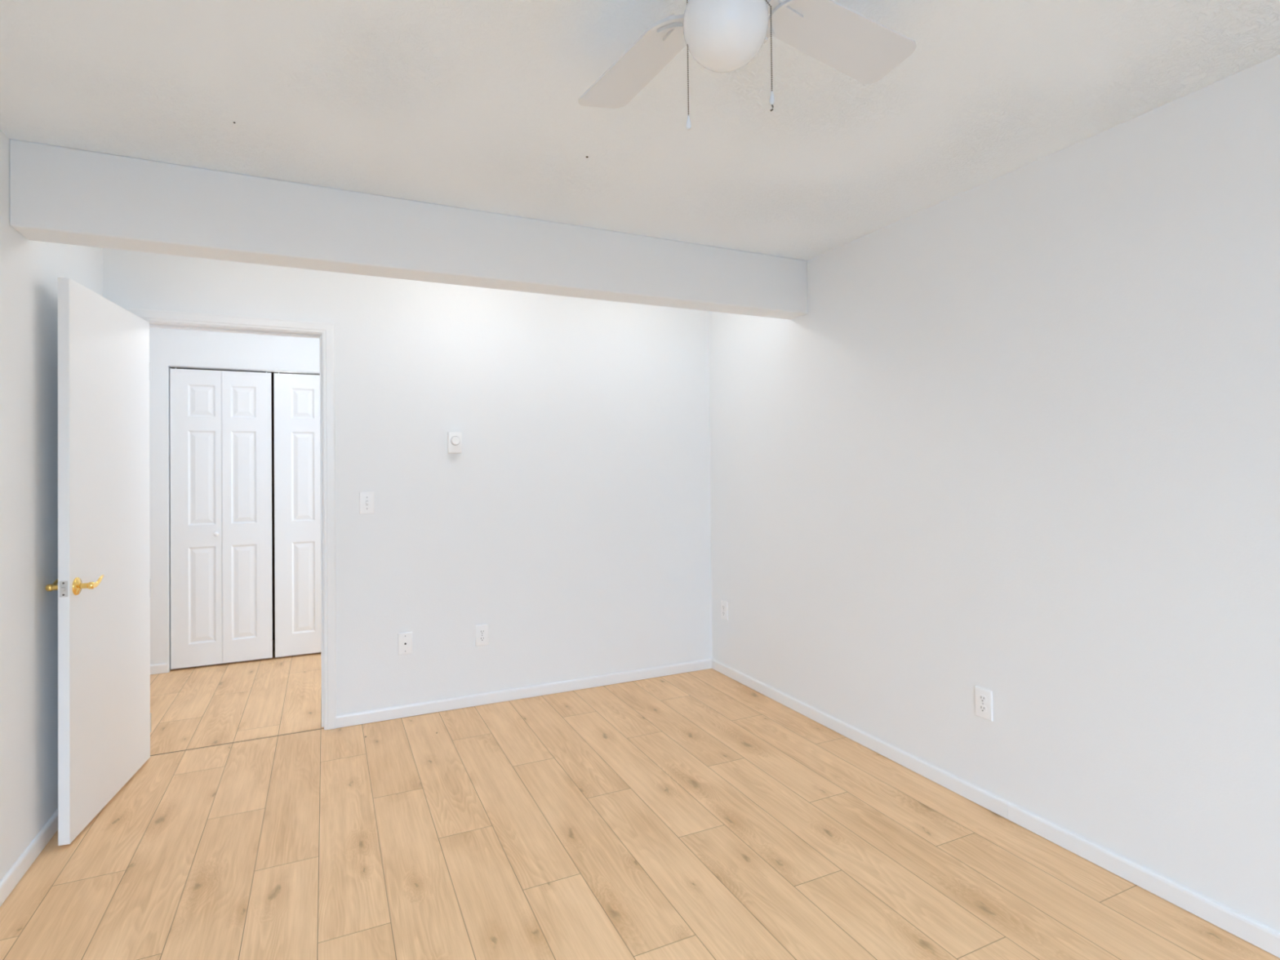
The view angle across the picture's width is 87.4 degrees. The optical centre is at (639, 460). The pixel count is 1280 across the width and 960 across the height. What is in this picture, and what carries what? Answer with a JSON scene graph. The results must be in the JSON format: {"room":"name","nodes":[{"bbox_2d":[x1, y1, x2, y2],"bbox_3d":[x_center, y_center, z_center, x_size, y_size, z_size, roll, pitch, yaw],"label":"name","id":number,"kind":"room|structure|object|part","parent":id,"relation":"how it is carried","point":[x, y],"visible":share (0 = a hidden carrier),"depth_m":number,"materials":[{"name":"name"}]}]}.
{"room":"empty bedroom","nodes":[
{"label":"empty bedroom","id":0,"kind":"room"},
{"bbox_2d":[0,129,102,880],"bbox_3d":[-1.286,0.141,0.412,0.120,2.440,5.885,0,-1,-25],"label":"wall","id":1,"kind":"structure","parent":0,"point":[30,270],"depth_m":2.31,"materials":[{"name":"white paint"}]},
{"bbox_2d":[0,808,57,906],"bbox_3d":[-1.240,1.328,0.482,0.012,0.062,5.765,0,-1,-25],"label":"baseboard","id":2,"kind":"structure","parent":1,"relation":"attached to","point":[9,882],"depth_m":2.27,"materials":[{"name":"white paint"}]},
{"bbox_2d":[149,327,319,672],"bbox_3d":[-2.607,0.203,4.840,4.000,2.440,0.100,0,-1,-25],"label":"wall","id":3,"kind":"structure","parent":0,"point":[168,348],"depth_m":4.52,"materials":[{"name":"white paint"}]},
{"bbox_2d":[150,662,168,675],"bbox_3d":[-2.571,1.389,4.777,3.760,0.062,0.012,0,-1,-25],"label":"baseboard","id":4,"kind":"structure","parent":3,"relation":"attached to","point":[160,668],"depth_m":4.47,"materials":[{"name":"white paint"}]},
{"bbox_2d":[168,366,319,374],"bbox_3d":[-2.643,-0.640,4.834,1.247,0.006,0.034,0,-1,-25],"label":"track","id":5,"kind":"object","parent":3,"relation":"attached to","point":[169,366],"visible":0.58,"depth_m":4.74,"materials":[{"name":"silver metal"}]},
{"bbox_2d":[169,367,272,669],"bbox_3d":[-2.907,0.385,4.665,0.603,2.051,0.068,0,-1,-25],"label":"door","id":6,"kind":"structure","parent":5,"relation":"hanging from","point":[220,421],"depth_m":4.66,"materials":[{"name":"white paint"}]},
{"bbox_2d":[273,372,320,657],"bbox_3d":[-2.345,0.382,4.930,0.605,2.051,0.068,0,-1,-25],"label":"door","id":7,"kind":"structure","parent":5,"relation":"hanging from","point":[297,507],"depth_m":4.87,"materials":[{"name":"white paint"}]},
{"bbox_2d":[150,640,324,755],"bbox_3d":[-2.382,1.416,4.376,3.800,0.001,2.212,0,-1,-25],"label":"floor","id":8,"kind":"structure","parent":0,"point":[195,707],"depth_m":3.91,"materials":[{"name":"brown wood"}]},
{"bbox_2d":[171,367,316,639],"bbox_3d":[-2.784,0.208,5.143,1.347,2.440,0.598,0,-1,-25],"label":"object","id":9,"kind":"structure","parent":0,"point":[273,375],"depth_m":5.36,"materials":[{"name":"black wood"}]},
{"bbox_2d":[102,248,712,715],"bbox_3d":[-1.651,0.179,3.556,4.637,2.440,0.115,0,-1,-25],"label":"wall","id":10,"kind":"structure","parent":0,"point":[571,520],"depth_m":3.88,"materials":[{"name":"white paint"}]},
{"bbox_2d":[126,307,336,755],"bbox_3d":[-2.024,0.343,3.378,0.890,2.120,0.142,0,-1,-25],"label":"door frame","id":11,"kind":"structure","parent":10,"relation":"attached to","point":[325,332],"depth_m":3.49,"materials":[{"name":"white paint"}]},
{"bbox_2d":[45,277,151,845],"bbox_3d":[-2.197,0.364,2.778,0.146,2.040,0.793,0,-1,-18],"label":"door","id":12,"kind":"structure","parent":11,"relation":"attached to","point":[104,580],"depth_m":2.65,"materials":[{"name":"paint"},{"name":"polished brass"}]},
{"bbox_3d":[-2.074,0.463,2.411,0.025,0.058,0.002,0,-1,-18],"label":"latch plate","id":13,"kind":"part","parent":12,"relation":"part of","materials":[{"name":"silver metal"}]},
{"bbox_3d":[-2.068,0.464,2.468,0.012,0.065,0.065,0,-1,-18],"label":"lever handle","id":14,"kind":"part","parent":12,"relation":"part of","materials":[{"name":"gold metal"}]},
{"bbox_3d":[-2.044,0.457,2.528,0.016,0.037,0.106,0,-1,-18],"label":"lever","id":15,"kind":"part","parent":12,"relation":"part of","materials":[{"name":"gold metal"}]},
{"bbox_2d":[359,491,374,514],"bbox_3d":[-1.454,0.227,3.570,0.074,0.117,0.025,0,-1,-25],"label":"light switch","id":16,"kind":"object","parent":10,"relation":"attached to","point":[366,500],"visible":1,"depth_m":3.57,"materials":[{"name":"white plastic"}]},
{"bbox_2d":[397,631,412,654],"bbox_3d":[-1.278,0.998,3.649,0.074,0.117,0.011,0,-1,-25],"label":"phone jack","id":17,"kind":"object","parent":10,"relation":"attached to","point":[405,639],"visible":1,"depth_m":3.65,"materials":[{"name":"white plastic"}]},
{"bbox_2d":[447,431,462,453],"bbox_3d":[-1.036,-0.099,3.752,0.072,0.116,0.062,0,-1,-25],"label":"thermostat","id":18,"kind":"object","parent":10,"relation":"attached to","point":[454,438],"visible":1,"depth_m":3.74,"materials":[{"name":"white plastic"}]},
{"bbox_2d":[475,624,488,646],"bbox_3d":[-0.902,0.999,3.826,0.074,0.117,0.011,0,-1,-25],"label":"wall outlet","id":19,"kind":"object","parent":10,"relation":"attached to","point":[481,631],"visible":1,"depth_m":3.82,"materials":[{"name":"white plastic"}]},
{"bbox_2d":[479,635,484,641],"bbox_3d":[-0.900,1.018,3.822,0.034,0.027,0.002,0,-1,-25],"label":"receptacle","id":20,"kind":"object","parent":19,"relation":"attached to","point":[482,638],"depth_m":3.82,"materials":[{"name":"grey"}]},
{"bbox_2d":[479,629,484,634],"bbox_3d":[-0.900,0.979,3.822,0.034,0.027,0.002,0,-1,-25],"label":"receptacle","id":21,"kind":"object","parent":19,"relation":"attached to","point":[481,631],"depth_m":3.82,"materials":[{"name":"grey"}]},
{"bbox_2d":[335,658,711,728],"bbox_3d":[-0.991,1.362,3.777,3.242,0.062,0.012,0,-1,-25],"label":"baseboard","id":22,"kind":"structure","parent":10,"relation":"attached to","point":[434,706],"depth_m":3.89,"materials":[{"name":"white paint"}]},
{"bbox_2d":[0,668,1279,959],"bbox_3d":[0.229,1.354,1.183,3.266,0.002,5.784,0,-1,-25],"label":"floor","id":23,"kind":"structure","parent":0,"point":[700,815],"depth_m":2.32,"materials":[{"name":"brown wood"}]},
{"bbox_2d":[0,0,1279,260],"bbox_3d":[-0.800,-1.127,1.907,4.787,0.122,8.300,0,-1,-25],"label":"ceiling","id":24,"kind":"structure","parent":0,"point":[472,104],"depth_m":1.99,"materials":[{"name":"white paint"}]},
{"bbox_2d":[9,139,807,319],"bbox_3d":[-0.616,-0.915,2.954,3.266,0.286,0.157,0,-1,-25],"label":"beam","id":25,"kind":"structure","parent":24,"relation":"attached to","point":[58,194],"depth_m":2.65,"materials":[{"name":"white paint"}]},
{"bbox_2d":[577,0,916,129],"bbox_3d":[0.166,-0.864,1.302,0.810,0.440,0.833,-1,-1,13],"label":"ceiling fan","id":26,"kind":"object","parent":24,"relation":"hanging from","point":[721,36],"visible":1,"depth_m":1.45,"materials":[{"name":"white"}]},
{"bbox_3d":[-0.011,-0.929,1.592,0.140,0.032,0.377,0,-1,-31],"label":"fan blade","id":27,"kind":"part","parent":26,"relation":"part of","materials":[{"name":"white wood"}]},
{"bbox_3d":[0.093,-0.788,1.305,0.003,0.239,0.003,0,-1,-25],"label":"pull chain","id":28,"kind":"part","parent":26,"relation":"part of","materials":[{"name":"grey metal"}]},
{"bbox_3d":[0.094,-0.657,1.304,0.011,0.027,0.011,0,-1,-25],"label":"chain pull","id":29,"kind":"part","parent":26,"relation":"part of","materials":[{"name":"white"}]},
{"bbox_3d":[0.166,-0.837,1.302,0.165,0.144,0.165,0,-1,-25],"label":"lamp shade","id":30,"kind":"part","parent":26,"relation":"part of","materials":[{"name":"white glass"}]},
{"bbox_3d":[0.243,-0.814,1.301,0.025,0.197,0.003,-1,-1,0],"label":"pull chain","id":31,"kind":"part","parent":26,"relation":"part of","materials":[{"name":"grey metal"}]},
{"bbox_3d":[0.256,-0.703,1.300,0.011,0.027,0.011,0,-1,-25],"label":"chain pull","id":32,"kind":"part","parent":26,"relation":"part of","materials":[{"name":"white"}]},
{"bbox_3d":[0.448,-0.935,1.488,0.377,0.032,0.140,0,-1,-33],"label":"fan blade","id":33,"kind":"part","parent":26,"relation":"part of","materials":[{"name":"white wood"}]},
{"bbox_2d":[708,54,1279,933],"bbox_3d":[1.753,0.126,1.905,0.120,2.440,6.000,0,-1,-25],"label":"wall","id":34,"kind":"structure","parent":0,"point":[1016,437],"depth_m":2.35,"materials":[{"name":"white paint"}]},
{"bbox_2d":[720,600,728,620],"bbox_3d":[0.544,0.970,4.332,0.011,0.117,0.074,0,-1,-25],"label":"wall outlet","id":35,"kind":"object","parent":34,"relation":"attached to","point":[724,605],"visible":1,"depth_m":4.32,"materials":[{"name":"white plastic"}]},
{"bbox_2d":[974,685,993,721],"bbox_3d":[1.346,0.953,2.627,0.011,0.117,0.074,0,-1,-25],"label":"wall outlet","id":36,"kind":"object","parent":34,"relation":"attached to","point":[984,697],"visible":1,"depth_m":2.62,"materials":[{"name":"white plastic"}]},
{"bbox_2d":[978,704,986,712],"bbox_3d":[1.343,0.973,2.625,0.002,0.027,0.034,0,-1,-25],"label":"receptacle","id":37,"kind":"object","parent":36,"relation":"attached to","point":[982,708],"depth_m":2.62,"materials":[{"name":"grey plastic"}]},
{"bbox_2d":[978,694,986,702],"bbox_3d":[1.342,0.934,2.626,0.002,0.027,0.034,0,-1,-25],"label":"receptacle","id":38,"kind":"object","parent":36,"relation":"attached to","point":[982,698],"depth_m":2.62,"materials":[{"name":"grey plastic"}]},
{"bbox_2d":[711,658,1279,958],"bbox_3d":[1.705,1.313,1.867,0.012,0.062,5.765,0,-1,-25],"label":"baseboard","id":39,"kind":"structure","parent":34,"relation":"attached to","point":[1262,936],"depth_m":2.37,"materials":[{"name":"white paint"}]}
]}

